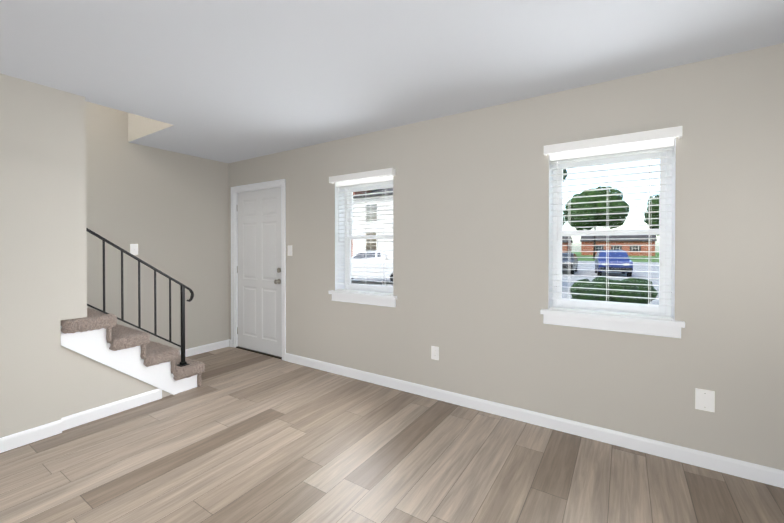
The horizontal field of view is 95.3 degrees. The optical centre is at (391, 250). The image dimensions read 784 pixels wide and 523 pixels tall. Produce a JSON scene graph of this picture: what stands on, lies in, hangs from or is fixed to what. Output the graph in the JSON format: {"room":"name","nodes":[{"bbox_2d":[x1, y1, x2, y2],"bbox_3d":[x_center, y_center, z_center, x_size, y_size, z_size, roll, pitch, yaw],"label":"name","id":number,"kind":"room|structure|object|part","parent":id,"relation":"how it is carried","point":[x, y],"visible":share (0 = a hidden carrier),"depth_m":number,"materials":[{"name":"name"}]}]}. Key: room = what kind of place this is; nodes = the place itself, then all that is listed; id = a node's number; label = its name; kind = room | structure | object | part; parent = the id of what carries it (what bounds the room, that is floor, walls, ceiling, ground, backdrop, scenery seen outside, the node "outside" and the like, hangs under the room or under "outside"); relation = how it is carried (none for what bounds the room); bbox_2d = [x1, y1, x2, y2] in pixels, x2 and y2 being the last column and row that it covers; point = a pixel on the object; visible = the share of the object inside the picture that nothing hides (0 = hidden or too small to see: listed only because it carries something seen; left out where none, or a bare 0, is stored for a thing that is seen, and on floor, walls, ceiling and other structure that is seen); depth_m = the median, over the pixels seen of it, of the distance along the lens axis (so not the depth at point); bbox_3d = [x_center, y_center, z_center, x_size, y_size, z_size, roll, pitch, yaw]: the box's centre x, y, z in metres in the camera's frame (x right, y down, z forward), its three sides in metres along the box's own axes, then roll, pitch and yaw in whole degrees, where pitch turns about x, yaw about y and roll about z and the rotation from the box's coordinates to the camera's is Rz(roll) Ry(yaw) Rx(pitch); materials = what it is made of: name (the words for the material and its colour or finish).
{"room":"empty living room","nodes":[
{"label":"empty living room","id":0,"kind":"room"},
{"bbox_2d":[0,73,86,437],"bbox_3d":[-3.579,-1.035,0.775,0.120,4.700,4.579,0,1,33],"label":"wall","id":1,"kind":"structure","parent":0,"point":[43,267],"depth_m":2.45,"materials":[{"name":"grey paint"}]},
{"bbox_2d":[0,339,783,487],"bbox_3d":[-1.742,1.270,0.686,5.199,0.092,6.399,0,1,33],"label":"baseboard","id":2,"kind":"structure","parent":1,"relation":"attached to","point":[746,470],"depth_m":2.59,"materials":[{"name":"white paint"}]},
{"bbox_2d":[85,101,228,350],"bbox_3d":[-4.027,-1.046,2.060,0.150,4.700,6.549,0,1,33],"label":"wall","id":3,"kind":"structure","parent":0,"point":[166,211],"depth_m":4.04,"materials":[{"name":"grey paint"}]},
{"bbox_2d":[130,244,137,254],"bbox_3d":[-2.772,-0.011,3.848,0.015,0.116,0.072,0,1,33],"label":"light switch","id":4,"kind":"object","parent":3,"relation":"attached to","point":[133,249],"visible":0.94,"depth_m":3.85,"materials":[{"name":"white plastic"}]},
{"bbox_2d":[0,347,783,522],"bbox_3d":[-1.712,1.365,0.733,5.500,0.100,6.810,0,1,33],"label":"floor","id":5,"kind":"structure","parent":0,"point":[241,436],"depth_m":2.14,"materials":[{"name":"beige laminate"}]},
{"bbox_2d":[61,228,204,417],"bbox_3d":[-2.795,0.547,2.835,1.093,1.500,2.068,0,1,33],"label":"stairs","id":6,"kind":"structure","parent":5,"relation":"on","point":[106,358],"depth_m":2.86,"materials":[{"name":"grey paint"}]},
{"bbox_3d":[-2.122,0.434,3.061,0.080,1.276,0.829,0,1,33],"label":"stair railing","id":7,"kind":"part","parent":6,"relation":"part of","materials":[{"name":"black metal"}]},
{"bbox_2d":[0,0,783,162],"bbox_3d":[-1.742,-1.249,0.665,5.200,0.250,6.400,0,1,33],"label":"ceiling","id":8,"kind":"structure","parent":0,"point":[228,81],"depth_m":2.07,"materials":[{"name":"white paint"}]},
{"bbox_2d":[228,43,783,470],"bbox_3d":[0.071,-0.053,3.469,5.500,2.690,0.260,0,1,33],"label":"wall","id":9,"kind":"structure","parent":0,"point":[470,237],"depth_m":2.61,"materials":[{"name":"grey paint"}]},
{"bbox_2d":[231,179,285,360],"bbox_3d":[-1.644,0.225,4.502,1.052,2.115,0.157,0,1,33],"label":"door frame","id":10,"kind":"structure","parent":9,"relation":"attached to","point":[282,182],"depth_m":4.62,"materials":[{"name":"white paint"}]},
{"bbox_2d":[236,346,281,358],"bbox_3d":[-1.633,1.277,4.528,0.902,0.012,0.158,0,1,33],"label":"door threshold sill","id":11,"kind":"structure","parent":9,"relation":"attached to","point":[274,356],"depth_m":4.45,"materials":[{"name":"brown metal"}]},
{"bbox_2d":[237,187,281,356],"bbox_3d":[-1.674,0.257,4.466,0.906,2.026,0.116,0,1,33],"label":"door","id":12,"kind":"structure","parent":9,"relation":"in","point":[259,270],"depth_m":4.46,"materials":[{"name":"white paint"}]},
{"bbox_2d":[288,245,291,255],"bbox_3d":[-1.179,0.002,4.115,0.075,0.118,0.015,0,1,33],"label":"light switch","id":13,"kind":"object","parent":9,"relation":"attached to","point":[289,250],"visible":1,"depth_m":4.11,"materials":[{"name":"white plastic"}]},
{"bbox_2d":[328,175,396,306],"bbox_3d":[-0.263,-0.090,3.596,0.820,1.236,0.210,0,1,33],"label":"window frame","id":14,"kind":"structure","parent":9,"relation":"attached to","point":[369,299],"depth_m":3.75,"materials":[{"name":"white paint"}]},
{"bbox_2d":[345,182,392,292],"bbox_3d":[-0.187,-0.127,3.713,0.728,1.163,0.081,0,1,33],"label":"window","id":15,"kind":"structure","parent":9,"relation":"in","point":[356,286],"depth_m":3.82,"materials":[{"name":"white plastic"}]},
{"bbox_2d":[329,168,395,294],"bbox_3d":[-0.293,-0.165,3.550,0.780,1.192,0.126,0,1,33],"label":"window blinds","id":16,"kind":"object","parent":15,"relation":"attached to","point":[368,174],"visible":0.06,"depth_m":3.54,"materials":[{"name":"white plastic"}]},
{"bbox_3d":[-0.187,-0.135,3.713,0.606,1.016,0.034,0,1,33],"label":"window glass","id":17,"kind":"part","parent":15,"relation":"part of","materials":[{"name":"clear glass"}]},
{"bbox_2d":[431,346,438,359],"bbox_3d":[0.375,0.895,3.118,0.070,0.115,0.009,0,1,33],"label":"duplex electrical outlet","id":18,"kind":"object","parent":9,"relation":"attached to","point":[434,352],"visible":1,"depth_m":3.12,"materials":[{"name":"white plastic"}]},
{"bbox_2d":[552,148,671,315],"bbox_3d":[1.557,-0.118,2.580,0.728,1.163,0.081,0,1,33],"label":"window","id":19,"kind":"structure","parent":9,"relation":"in","point":[620,307],"depth_m":2.52,"materials":[{"name":"white plastic"}]},
{"bbox_3d":[1.558,-0.125,2.581,0.606,1.016,0.034,0,1,33],"label":"window glass","id":20,"kind":"part","parent":19,"relation":"part of","materials":[{"name":"clear glass"}]},
{"bbox_2d":[544,126,682,319],"bbox_3d":[1.452,-0.155,2.418,0.780,1.192,0.126,0,1,33],"label":"window blinds","id":21,"kind":"object","parent":19,"relation":"attached to","point":[652,135],"visible":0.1,"depth_m":2.40,"materials":[{"name":"white plastic"}]},
{"bbox_2d":[540,138,684,337],"bbox_3d":[1.481,-0.081,2.464,0.820,1.236,0.210,0,1,33],"label":"window frame","id":22,"kind":"structure","parent":9,"relation":"attached to","point":[647,326],"depth_m":2.37,"materials":[{"name":"white paint"}]},
{"bbox_2d":[695,388,714,411],"bbox_3d":[1.877,0.898,2.145,0.088,0.125,0.006,0,1,33],"label":"electrical outlet cover","id":23,"kind":"object","parent":9,"relation":"attached to","point":[704,400],"visible":1,"depth_m":2.14,"materials":[{"name":"white plastic"}]},
{"label":"outside","id":24,"kind":"structure","parent":0,"visible":0},
{"bbox_2d":[351,261,658,304],"bbox_3d":[13.335,1.689,28.697,120.000,0.180,47.000,0,1,33],"label":"asphalt","id":25,"kind":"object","parent":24,"point":[591,271],"depth_m":22.61,"materials":[{"name":"grey asphalt"}]},
{"bbox_2d":[351,188,392,257],"bbox_3d":[-3.332,-3.025,35.123,29.600,9.100,11.100,0,1,33],"label":"buildings","id":26,"kind":"structure","parent":25,"relation":"on","point":[368,244],"depth_m":27.86,"materials":[{"name":"brick"}]},
{"bbox_2d":[351,251,392,282],"bbox_3d":[-1.075,0.855,18.610,4.760,1.660,1.860,0,0,8],"label":"car","id":27,"kind":"object","parent":25,"relation":"on","point":[360,262],"depth_m":17.73,"materials":[{"name":"white paint"}]},
{"bbox_2d":[562,253,577,273],"bbox_3d":[12.477,0.900,26.267,1.860,1.440,4.760,0,1,31],"label":"car","id":28,"kind":"object","parent":25,"relation":"on","point":[573,266],"depth_m":24.81,"materials":[{"name":"grey paint"}]},
{"bbox_2d":[595,250,632,276],"bbox_3d":[14.847,0.808,24.131,1.860,1.660,4.760,0,1,27],"label":"car","id":29,"kind":"object","parent":25,"relation":"on","point":[612,257],"depth_m":22.55,"materials":[{"name":"blue paint"}]},
{"bbox_2d":[571,252,658,261],"bbox_3d":[55.526,1.131,93.704,160.000,0.200,108.000,0,1,33],"label":"lawn","id":30,"kind":"structure","parent":24,"point":[630,257],"depth_m":58.58,"materials":[{"name":"green plant"}]},
{"bbox_2d":[562,236,572,252],"bbox_3d":[38.338,-1.462,92.915,14.600,5.000,8.800,0,1,33],"label":"house","id":31,"kind":"structure","parent":30,"relation":"on","point":[564,248],"materials":[{"name":"brick"}]},
{"bbox_2d":[563,169,658,258],"bbox_3d":[22.480,-5.691,40.868,52.924,14.342,62.134,0,1,33],"label":"trees","id":32,"kind":"object","parent":30,"relation":"on","point":[613,210],"depth_m":52.39,"materials":[{"name":"green plant"}]},
{"bbox_2d":[580,235,656,255],"bbox_3d":[52.598,-1.484,83.660,14.599,5.200,8.800,0,1,33],"label":"house","id":33,"kind":"structure","parent":30,"relation":"on","point":[612,238],"materials":[{"name":"brick"}]},
{"bbox_3d":[0.340,1.603,8.674,120.000,0.650,8.738,0,1,33],"label":"walk","id":34,"kind":"structure","parent":0,"visible":0},
{"bbox_2d":[570,277,657,303],"bbox_3d":[5.634,1.145,9.179,1.992,0.956,1.617,0,1,33],"label":"hedge","id":35,"kind":"object","parent":34,"relation":"on","point":[615,293],"depth_m":8.88,"materials":[{"name":"green plant"}]}
]}

